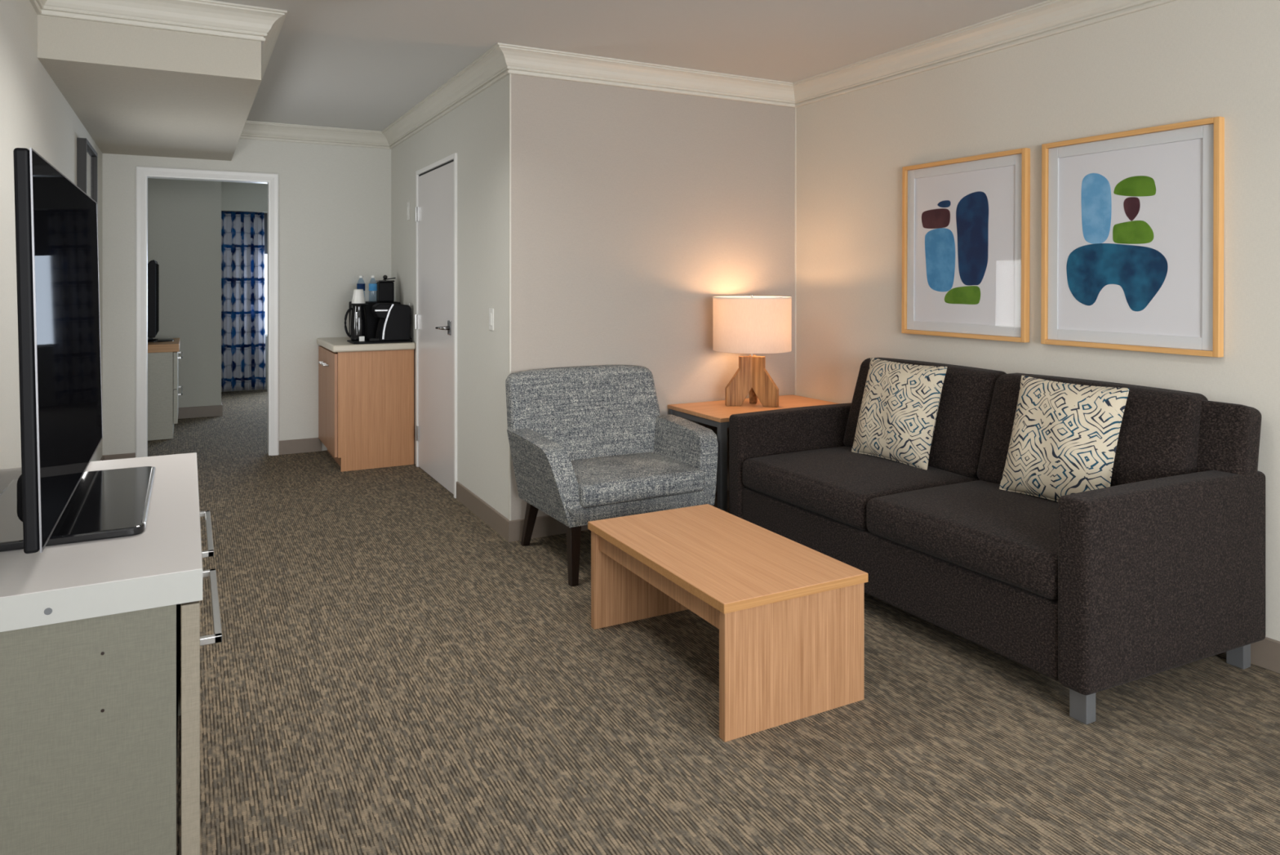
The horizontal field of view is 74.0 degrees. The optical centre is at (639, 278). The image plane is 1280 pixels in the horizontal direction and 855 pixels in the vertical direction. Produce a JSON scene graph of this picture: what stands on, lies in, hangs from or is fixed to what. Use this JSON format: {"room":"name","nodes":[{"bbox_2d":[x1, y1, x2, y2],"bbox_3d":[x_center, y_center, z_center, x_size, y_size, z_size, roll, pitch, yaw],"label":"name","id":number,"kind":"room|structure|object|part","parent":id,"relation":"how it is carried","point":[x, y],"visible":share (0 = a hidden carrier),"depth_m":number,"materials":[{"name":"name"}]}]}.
{"room":"hotel room","nodes":[
{"label":"hotel room","id":0,"kind":"room"},
{"bbox_2d":[0,0,102,469],"bbox_3d":[-1.523,0.084,1.642,0.120,2.452,9.370,0,0,-28],"label":"wall","id":1,"kind":"structure","parent":0,"point":[35,114],"depth_m":2.91,"materials":[{"name":"paint"}]},
{"bbox_2d":[29,0,47,14],"bbox_3d":[-0.787,-1.081,0.487,0.095,0.120,6.400,0,0,-28],"label":"trim","id":2,"kind":"structure","parent":1,"relation":"attached to","point":[37,5],"depth_m":3.23,"materials":[{"name":"paint"}]},
{"bbox_2d":[76,137,97,202],"bbox_3d":[-3.087,-0.340,4.752,0.041,0.800,0.630,0,0,-28],"label":"picture frame","id":3,"kind":"object","parent":1,"relation":"attached to","point":[86,156],"visible":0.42,"depth_m":4.66,"materials":[{"name":"paint"}]},
{"bbox_3d":[-3.083,-0.340,4.753,0.002,0.756,0.586,0,0,-28],"label":"glass","id":4,"kind":"part","parent":3,"relation":"part of","materials":[{"name":"glass"}]},
{"bbox_2d":[37,14,261,160],"bbox_3d":[-2.652,-0.999,4.734,0.793,0.287,2.850,0,0,-28],"label":"soffit","id":5,"kind":"structure","parent":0,"point":[135,91],"depth_m":3.73,"materials":[{"name":"paint"}]},
{"bbox_2d":[40,0,287,41],"bbox_3d":[-1.918,-1.081,3.457,0.888,0.120,0.095,0,0,-28],"label":"trim","id":6,"kind":"structure","parent":5,"relation":"attached to","point":[206,17],"depth_m":3.48,"materials":[{"name":"paint"}]},
{"bbox_2d":[245,13,286,121],"bbox_3d":[-2.238,-1.081,4.901,0.095,0.120,2.945,0,0,-28],"label":"trim","id":7,"kind":"structure","parent":5,"relation":"attached to","point":[267,46],"depth_m":3.99,"materials":[{"name":"paint"}]},
{"bbox_2d":[147,177,221,407],"bbox_3d":[-4.847,0.084,8.748,0.905,2.452,1.900,0,0,-28],"label":"wall partition","id":8,"kind":"structure","parent":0,"point":[184,216],"depth_m":8.00,"materials":[{"name":"paint"}]},
{"bbox_2d":[177,404,222,418],"bbox_3d":[-4.394,1.258,7.908,0.915,0.103,0.010,0,0,-28],"label":"baseboard","id":9,"kind":"structure","parent":8,"relation":"attached to","point":[215,410],"depth_m":8.03,"materials":[{"name":"plastic"}]},
{"bbox_2d":[221,182,267,213],"bbox_3d":[-3.354,-0.954,10.433,3.315,0.377,0.330,0,0,-28],"label":"wall","id":10,"kind":"structure","parent":0,"point":[235,196],"depth_m":9.64,"materials":[{"name":"paint"}]},
{"bbox_2d":[221,210,265,391],"bbox_3d":[-4.562,0.250,9.737,0.502,2.060,0.073,0,0,-28],"label":"curtain","id":11,"kind":"object","parent":10,"relation":"hanging from","point":[242,233],"visible":0.91,"depth_m":9.74,"materials":[{"name":"blue fabric"}]},
{"bbox_2d":[264,213,267,253],"bbox_3d":[-3.589,-0.540,10.475,1.960,0.500,0.006,0,0,-28],"label":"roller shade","id":12,"kind":"object","parent":10,"relation":"attached to","point":[265,215],"visible":0.02,"depth_m":10.03,"materials":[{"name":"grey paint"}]},
{"bbox_2d":[223,335,267,391],"bbox_3d":[-3.459,0.084,10.631,3.315,2.452,0.120,0,0,-28],"label":"wall","id":13,"kind":"structure","parent":0,"point":[266,336],"depth_m":10.05,"materials":[{"name":"paint"}]},
{"bbox_2d":[102,138,391,455],"bbox_3d":[-2.855,0.084,6.308,2.154,2.452,0.120,0,0,-28],"label":"wall","id":14,"kind":"structure","parent":0,"point":[335,201],"depth_m":6.39,"materials":[{"name":"paint"}]},
{"bbox_2d":[103,452,135,460],"bbox_3d":[-3.584,1.258,5.846,0.193,0.103,0.010,0,0,-28],"label":"baseboard","id":15,"kind":"structure","parent":14,"relation":"attached to","point":[124,455],"depth_m":5.84,"materials":[{"name":"plastic"}]},
{"bbox_2d":[135,165,279,457],"bbox_3d":[-3.119,0.265,6.158,0.917,2.091,0.136,0,0,-28],"label":"door frame","id":16,"kind":"structure","parent":14,"relation":"in","point":[142,174],"depth_m":6.03,"materials":[{"name":"white paint"}]},
{"bbox_2d":[279,437,321,454],"bbox_3d":[-2.554,1.258,6.395,0.299,0.103,0.010,0,0,-28],"label":"baseboard","id":17,"kind":"structure","parent":14,"relation":"attached to","point":[313,444],"depth_m":6.39,"materials":[{"name":"plastic"}]},
{"bbox_2d":[239,120,390,149],"bbox_3d":[-2.446,-1.081,6.404,1.141,0.120,0.095,0,0,-28],"label":"trim","id":18,"kind":"structure","parent":14,"relation":"attached to","point":[252,130],"depth_m":6.40,"materials":[{"name":"paint"}]},
{"bbox_2d":[391,75,508,519],"bbox_3d":[-1.263,0.084,5.502,0.100,2.452,2.800,0,0,-28],"label":"wall","id":19,"kind":"structure","parent":0,"point":[477,130],"depth_m":4.74,"materials":[{"name":"paint"}]},
{"bbox_2d":[406,201,409,220],"bbox_3d":[-1.687,-0.490,6.182,0.010,0.130,0.060,0,0,-28],"label":"wall switch","id":20,"kind":"object","parent":19,"relation":"attached to","point":[408,203],"visible":1,"depth_m":6.16,"materials":[{"name":"white plastic"}]},
{"bbox_2d":[414,152,457,497],"bbox_3d":[-1.307,0.280,5.515,0.166,2.060,0.985,0,0,-28],"label":"door","id":21,"kind":"structure","parent":19,"relation":"in","point":[436,184],"depth_m":5.46,"materials":[{"name":"white paint"}]},
{"bbox_3d":[-1.216,0.302,5.228,0.056,0.026,0.128,0,0,-28],"label":"handle lever","id":22,"kind":"part","parent":21,"relation":"part of","materials":[{"name":"silver metal"}]},
{"bbox_3d":[-1.166,0.300,5.197,0.008,0.090,0.060,0,0,-28],"label":"handle","id":23,"kind":"part","parent":21,"relation":"part of","materials":[{"name":"silver metal"}]},
{"bbox_2d":[381,43,509,149],"bbox_3d":[-1.326,-1.081,5.414,0.095,0.120,2.895,0,0,-28],"label":"trim","id":24,"kind":"structure","parent":19,"relation":"attached to","point":[490,68],"depth_m":5.01,"materials":[{"name":"paint"}]},
{"bbox_2d":[456,481,509,541],"bbox_3d":[-0.868,1.258,4.644,0.010,0.103,0.935,0,0,-28],"label":"baseboard","id":25,"kind":"structure","parent":19,"relation":"attached to","point":[487,513],"depth_m":4.59,"materials":[{"name":"plastic"}]},
{"bbox_2d":[488,307,493,330],"bbox_3d":[-0.787,0.215,4.492,0.010,0.115,0.070,0,0,-28],"label":"light switch","id":26,"kind":"object","parent":19,"relation":"attached to","point":[491,310],"visible":1,"depth_m":4.48,"materials":[{"name":"white plastic"}]},
{"bbox_2d":[508,73,511,520],"bbox_3d":[-0.650,0.092,4.247,0.006,2.229,0.016,0,0,-28],"label":"trim","id":27,"kind":"structure","parent":19,"relation":"attached to","point":[509,74],"depth_m":4.24,"materials":[{"name":"paint"}]},
{"bbox_2d":[211,0,1047,131],"bbox_3d":[-0.838,-1.192,4.765,6.200,0.100,15.600,0,0,-28],"label":"ceiling","id":28,"kind":"structure","parent":0,"point":[360,64],"depth_m":4.02,"materials":[{"name":"paint"}]},
{"bbox_2d":[511,74,795,519],"bbox_3d":[0.166,0.084,4.744,1.909,2.452,0.121,0,0,-28],"label":"wall","id":29,"kind":"structure","parent":0,"point":[646,207],"depth_m":4.60,"materials":[{"name":"paint"}]},
{"bbox_2d":[508,489,728,542],"bbox_3d":[0.139,1.258,4.656,1.799,0.103,0.010,0,0,-28],"label":"baseboard","id":30,"kind":"structure","parent":29,"relation":"attached to","point":[546,525],"depth_m":4.31,"materials":[{"name":"plastic"}]},
{"bbox_2d":[497,42,795,107],"bbox_3d":[0.121,-1.081,4.599,1.884,0.120,0.095,0,0,-28],"label":"trim","id":31,"kind":"structure","parent":29,"relation":"attached to","point":[519,60],"depth_m":4.54,"materials":[{"name":"paint"}]},
{"bbox_2d":[147,389,1279,854],"bbox_3d":[-0.838,1.360,4.765,6.200,0.100,15.600,0,0,-28],"label":"floor","id":32,"kind":"structure","parent":0,"point":[390,673],"depth_m":2.51,"materials":[{"name":"carpet"}]},
{"bbox_2d":[0,452,222,854],"bbox_3d":[-1.296,0.879,1.956,0.569,0.862,1.178,0,0,-28],"label":"media console","id":33,"kind":"object","parent":32,"relation":"on","point":[90,631],"visible":0.99,"depth_m":1.50,"materials":[{"name":"white laminate"}]},
{"bbox_2d":[0,147,155,553],"bbox_3d":[-1.336,0.152,2.010,0.318,0.757,1.205,0,0,-28],"label":"television","id":34,"kind":"object","parent":33,"relation":"on","point":[53,501],"visible":1,"depth_m":1.75,"materials":[{"name":"black plastic"}]},
{"bbox_3d":[-1.062,0.950,1.433,0.491,0.721,0.020,0,0,-28],"label":"panel","id":35,"kind":"part","parent":33,"relation":"part of","materials":[{"name":"fabric"}]},
{"bbox_3d":[-1.600,0.950,2.444,0.491,0.721,0.020,0,0,-28],"label":"panel","id":36,"kind":"part","parent":33,"relation":"part of","materials":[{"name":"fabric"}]},
{"bbox_3d":[-0.956,0.927,1.806,0.030,0.666,0.580,0,0,-28],"label":"door","id":37,"kind":"part","parent":33,"relation":"part of","materials":[{"name":"wood"}]},
{"bbox_3d":[-1.212,0.705,2.361,0.040,0.014,0.434,0,0,-28],"label":"handle","id":38,"kind":"part","parent":33,"relation":"part of","materials":[{"name":"silver metal"}]},
{"bbox_3d":[-0.938,0.705,1.847,0.040,0.014,0.434,0,0,-28],"label":"handle","id":39,"kind":"part","parent":33,"relation":"part of","materials":[{"name":"silver metal"}]},
{"bbox_2d":[147,337,182,440],"bbox_3d":[-4.190,0.922,7.212,0.542,0.775,0.810,0,0,-28],"label":"dresser","id":40,"kind":"object","parent":32,"relation":"on","point":[163,357],"visible":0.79,"depth_m":6.93,"materials":[{"name":"wood"}]},
{"bbox_2d":[147,259,174,342],"bbox_3d":[-4.154,0.191,7.271,0.300,0.688,0.720,0,0,-28],"label":"television","id":41,"kind":"object","parent":40,"relation":"on","point":[153,265],"visible":0.76,"depth_m":6.96,"materials":[{"name":"black plastic"}]},
{"bbox_3d":[-3.994,0.755,7.316,0.030,0.300,0.786,0,0,-28],"label":"drawer","id":42,"kind":"part","parent":40,"relation":"part of","materials":[{"name":"wood"}]},
{"bbox_3d":[-3.994,1.050,7.316,0.030,0.280,0.786,0,0,-28],"label":"drawer","id":43,"kind":"part","parent":40,"relation":"part of","materials":[{"name":"wood"}]},
{"bbox_3d":[-3.966,0.659,7.332,0.034,0.012,0.572,0,0,-28],"label":"handle","id":44,"kind":"part","parent":40,"relation":"part of","materials":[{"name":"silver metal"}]},
{"bbox_3d":[-3.966,0.964,7.332,0.034,0.012,0.572,0,0,-28],"label":"handle","id":45,"kind":"part","parent":40,"relation":"part of","materials":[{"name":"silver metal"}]},
{"bbox_2d":[316,337,415,471],"bbox_3d":[-2.026,0.880,6.210,0.579,0.860,0.828,0,0,-28],"label":"base cabinet","id":46,"kind":"object","parent":32,"relation":"on","point":[366,391],"visible":0.92,"depth_m":5.88,"materials":[{"name":"brown wood"}]},
{"bbox_3d":[-2.339,0.860,6.284,0.020,0.700,0.398,0,0,-28],"label":"door","id":47,"kind":"part","parent":46,"relation":"part of","materials":[{"name":"brown wood"}]},
{"bbox_3d":[-2.150,0.860,5.929,0.020,0.700,0.398,0,0,-28],"label":"door","id":48,"kind":"part","parent":46,"relation":"part of","materials":[{"name":"brown wood"}]},
{"bbox_2d":[316,337,415,352],"bbox_3d":[-2.015,0.474,6.216,0.554,0.048,0.828,0,0,-28],"label":"countertop","id":49,"kind":"structure","parent":46,"relation":"on","point":[335,344],"depth_m":5.89,"materials":[{"name":"white stone"}]},
{"bbox_2d":[349,301,400,339],"bbox_3d":[-2.003,0.312,6.411,0.320,0.275,0.320,0,0,-28],"label":"appliance box","id":50,"kind":"object","parent":49,"relation":"on","point":[372,322],"visible":0.34,"depth_m":6.25,"materials":[{"name":"black plastic"}]},
{"bbox_2d":[356,275,364,290],"bbox_3d":[-2.076,0.076,6.326,0.059,0.198,0.059,0,0,-28],"label":"water bottle","id":51,"kind":"object","parent":50,"relation":"on","point":[359,286],"visible":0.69,"depth_m":6.30,"materials":[{"name":"blue plastic"}]},
{"bbox_2d":[368,275,377,302],"bbox_3d":[-1.982,0.076,6.309,0.059,0.198,0.059,0,0,-28],"label":"water bottle","id":52,"kind":"object","parent":50,"relation":"on","point":[372,286],"visible":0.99,"depth_m":6.29,"materials":[{"name":"blue plastic"}]},
{"bbox_2d":[375,275,395,302],"bbox_3d":[-1.907,0.074,6.383,0.128,0.202,0.116,0,0,-28],"label":"ice bucket","id":53,"kind":"object","parent":50,"relation":"on","point":[385,287],"visible":1,"depth_m":6.33,"materials":[{"name":"black plastic"}]},
{"bbox_3d":[-1.912,0.019,6.380,0.116,0.012,0.116,0,0,-28],"label":"lid","id":54,"kind":"part","parent":53,"relation":"part of","materials":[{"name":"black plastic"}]},
{"bbox_2d":[346,339,412,344],"bbox_3d":[-1.850,0.444,6.039,0.400,0.012,0.280,0,0,-28],"label":"serving tray","id":55,"kind":"object","parent":49,"relation":"on","point":[355,342],"visible":0.72,"depth_m":5.91,"materials":[{"name":"black plastic"}]},
{"bbox_2d":[344,303,368,340],"bbox_3d":[-2.010,0.307,6.054,0.143,0.262,0.132,0,0,12],"label":"coffee carafe","id":56,"kind":"object","parent":55,"relation":"on","point":[358,326],"visible":0.93,"depth_m":6.01,"materials":[{"name":"black plastic"}]},
{"bbox_3d":[-2.067,0.313,6.020,0.055,0.215,0.016,0,0,-28],"label":"handle","id":57,"kind":"part","parent":56,"relation":"part of","materials":[{"name":"black plastic"}]},
{"bbox_2d":[351,288,365,303],"bbox_3d":[-2.005,0.126,6.053,0.094,0.100,0.094,0,0,-28],"label":"paper cup","id":58,"kind":"object","parent":56,"relation":"on","point":[358,297],"visible":1,"depth_m":6.02,"materials":[{"name":"white paper"}]},
{"bbox_3d":[-2.005,0.182,6.053,0.132,0.012,0.132,0,0,-28],"label":"lid","id":59,"kind":"part","parent":56,"relation":"part of","materials":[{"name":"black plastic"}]},
{"bbox_2d":[359,336,364,341],"bbox_3d":[-1.944,0.420,5.938,0.036,0.035,0.012,0,0,-28],"label":"packet","id":60,"kind":"object","parent":55,"relation":"on","point":[361,338],"visible":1,"depth_m":5.93,"materials":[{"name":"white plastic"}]},
{"bbox_2d":[366,302,411,341],"bbox_3d":[-1.785,0.307,6.036,0.282,0.262,0.176,0,0,-28],"label":"coffee maker","id":61,"kind":"object","parent":55,"relation":"on","point":[394,322],"visible":1,"depth_m":5.98,"materials":[{"name":"black plastic"}]},
{"bbox_2d":[366,337,379,341],"bbox_3d":[-1.876,0.428,5.991,0.080,0.020,0.120,0,0,-28],"label":"drip tray","id":62,"kind":"object","parent":61,"relation":"on","point":[370,339],"depth_m":5.94,"materials":[{"name":"black plastic"}]},
{"bbox_2d":[505,364,717,586],"bbox_3d":[-0.144,0.881,4.100,0.915,0.857,0.738,0,0,-30],"label":"armchair","id":63,"kind":"object","parent":32,"relation":"on","point":[587,443],"visible":0.96,"depth_m":4.09,"materials":[{"name":"grey fabric"}]},
{"bbox_3d":[-0.531,1.183,4.144,0.053,0.255,0.141,0,0,-30],"label":"leg","id":64,"kind":"part","parent":63,"relation":"part of","materials":[{"name":"brown wood"}]},
{"bbox_3d":[-0.436,0.888,3.873,0.184,0.344,0.575,0,0,-30],"label":"arm","id":65,"kind":"part","parent":63,"relation":"part of"},
{"bbox_3d":[-0.284,1.183,3.660,0.060,0.255,0.075,0,0,-30],"label":"leg","id":66,"kind":"part","parent":63,"relation":"part of","materials":[{"name":"brown wood"}]},
{"bbox_3d":[-0.271,0.753,4.287,0.835,0.600,0.288,0,0,-30],"label":"backrest","id":67,"kind":"part","parent":63,"relation":"part of","materials":[{"name":"grey fabric"}]},
{"bbox_2d":[570,452,704,507],"bbox_3d":[-0.089,0.929,4.003,0.636,0.118,0.514,0,0,-30],"label":"seat cushion","id":68,"kind":"object","parent":63,"relation":"on","point":[600,479],"depth_m":3.86,"materials":[{"name":"grey fabric"}]},
{"bbox_3d":[-0.126,1.015,4.068,0.764,0.090,0.610,0,0,-30],"label":"seat rail","id":69,"kind":"part","parent":63,"relation":"part of","materials":[{"name":"grey fabric"}]},
{"bbox_3d":[0.201,0.888,4.233,0.184,0.344,0.575,0,0,-30],"label":"arm","id":70,"kind":"part","parent":63,"relation":"part of"},
{"bbox_2d":[587,503,868,742],"bbox_3d":[0.257,1.113,2.923,0.536,0.395,0.921,0,0,-28],"label":"coffee table","id":71,"kind":"object","parent":32,"relation":"on","point":[788,615],"visible":1,"depth_m":2.61,"materials":[{"name":"brown wood"}]},
{"bbox_3d":[0.051,1.127,3.309,0.519,0.367,0.030,0,0,-28],"label":"leg panel","id":72,"kind":"part","parent":71,"relation":"part of","materials":[{"name":"brown wood"}]},
{"bbox_3d":[0.462,1.127,2.538,0.519,0.367,0.030,0,0,-28],"label":"leg panel","id":73,"kind":"part","parent":71,"relation":"part of","materials":[{"name":"brown wood"}]},
{"bbox_2d":[667,394,838,511],"bbox_3d":[0.653,1.000,4.625,0.860,0.620,0.520,0,0,-28],"label":"side table","id":74,"kind":"object","parent":32,"relation":"on","point":[713,413],"visible":0.43,"depth_m":4.43,"materials":[{"name":"brown wood"}]},
{"bbox_3d":[0.653,0.725,4.625,0.844,0.030,0.508,0,0,-28],"label":"rail","id":75,"kind":"part","parent":74,"relation":"part of","materials":[{"name":"grey paint"}]},
{"bbox_3d":[0.408,1.010,4.221,0.040,0.600,0.030,0,0,-28],"label":"leg","id":76,"kind":"part","parent":74,"relation":"part of","materials":[{"name":"grey paint"}]},
{"bbox_2d":[712,293,791,407],"bbox_3d":[0.610,0.387,4.630,0.426,0.606,0.426,0,0,-28],"label":"table lamp","id":77,"kind":"object","parent":74,"relation":"on","point":[752,324],"visible":1,"depth_m":4.49,"materials":[{"name":"white fabric"}]},
{"bbox_3d":[0.610,0.245,4.630,0.424,0.290,0.424,0,0,-28],"label":"lamp shade","id":78,"kind":"part","parent":77,"relation":"part of","materials":[{"name":"fabric"}]},
{"bbox_2d":[728,357,1265,724],"bbox_3d":[1.249,0.853,3.438,0.918,0.915,1.863,0,0,-29],"label":"sofa","id":79,"kind":"object","parent":32,"relation":"on","point":[1159,568],"visible":0.88,"depth_m":2.84,"materials":[{"name":"black fabric"}]},
{"bbox_3d":[0.836,0.924,4.216,0.900,0.571,0.100,0,0,-29],"label":"arm","id":80,"kind":"part","parent":79,"relation":"part of"},
{"bbox_2d":[742,446,979,529],"bbox_3d":[0.958,0.892,3.764,0.718,0.159,0.806,0,0,-29],"label":"seat cushion","id":81,"kind":"object","parent":79,"relation":"on","point":[833,486],"depth_m":3.60,"materials":[{"name":"black fabric"}]},
{"bbox_2d":[851,357,946,469],"bbox_3d":[1.170,0.603,3.866,0.192,0.446,0.447,0,0,-31],"label":"throw pillow","id":82,"kind":"object","parent":79,"relation":"on","point":[899,410],"visible":1,"depth_m":3.78,"materials":[{"name":"fabric"}]},
{"bbox_2d":[843,357,1006,477],"bbox_3d":[1.300,0.618,3.949,0.261,0.445,0.804,0,0,-29],"label":"cushion","id":83,"kind":"object","parent":79,"relation":"on","point":[967,392],"depth_m":3.67,"materials":[{"name":"fabric"}]},
{"bbox_2d":[866,480,1057,599],"bbox_3d":[1.344,0.892,3.054,0.718,0.159,0.806,0,0,-29],"label":"seat cushion","id":84,"kind":"object","parent":79,"relation":"on","point":[979,530],"depth_m":2.91,"materials":[{"name":"black fabric"}]},
{"bbox_2d":[999,375,1129,501],"bbox_3d":[1.567,0.605,3.163,0.197,0.441,0.427,0,0,-31],"label":"throw pillow","id":85,"kind":"object","parent":79,"relation":"on","point":[1064,436],"visible":0.91,"depth_m":3.10,"materials":[{"name":"fabric"}]},
{"bbox_2d":[977,373,1208,486],"bbox_3d":[1.685,0.618,3.241,0.261,0.445,0.804,0,0,-29],"label":"cushion","id":86,"kind":"object","parent":79,"relation":"on","point":[1162,433],"depth_m":2.99,"materials":[{"name":"fabric"}]},
{"bbox_3d":[1.668,0.924,2.686,0.904,0.571,0.105,0,0,-26],"label":"arm","id":87,"kind":"part","parent":79,"relation":"part of"},
{"bbox_3d":[1.594,0.564,3.600,0.145,0.291,1.808,0,0,-29],"label":"frame","id":88,"kind":"part","parent":79,"relation":"part of","materials":[{"name":"black fabric"}]},
{"bbox_2d":[795,0,1279,640],"bbox_3d":[2.527,0.084,2.212,0.120,2.452,6.570,0,0,-28],"label":"wall","id":89,"kind":"structure","parent":0,"point":[1178,61],"depth_m":3.59,"materials":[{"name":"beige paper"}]},
{"bbox_2d":[795,107,795,395],"bbox_3d":[0.929,0.092,5.079,0.006,2.229,0.006,0,0,-28],"label":"trim","id":90,"kind":"structure","parent":89,"relation":"attached to","point":[795,108],"depth_m":5.08,"materials":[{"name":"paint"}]},
{"bbox_2d":[901,147,1030,342],"bbox_3d":[1.501,-0.144,3.975,0.033,0.837,0.714,1,0,-28],"label":"framed print","id":91,"kind":"object","parent":89,"relation":"attached to","point":[966,224],"visible":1,"depth_m":3.94,"materials":[{"name":"white paper"}]},
{"bbox_2d":[792,0,1177,107],"bbox_3d":[2.404,-1.081,2.214,0.095,0.120,6.450,0,0,-28],"label":"trim","id":92,"kind":"structure","parent":89,"relation":"attached to","point":[1048,18],"depth_m":3.89,"materials":[{"name":"paint"}]},
{"bbox_2d":[1040,116,1224,357],"bbox_3d":[1.870,-0.146,3.282,0.033,0.841,0.700,1,0,-28],"label":"framed print","id":93,"kind":"object","parent":89,"relation":"attached to","point":[1133,220],"visible":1,"depth_m":3.24,"materials":[{"name":"white paper"}]},
{"bbox_2d":[1222,636,1279,673],"bbox_3d":[2.441,1.258,2.234,0.010,0.103,6.450,0,0,-28],"label":"baseboard","id":94,"kind":"structure","parent":89,"relation":"attached to","point":[1265,653],"depth_m":2.85,"materials":[{"name":"plastic"}]}
]}

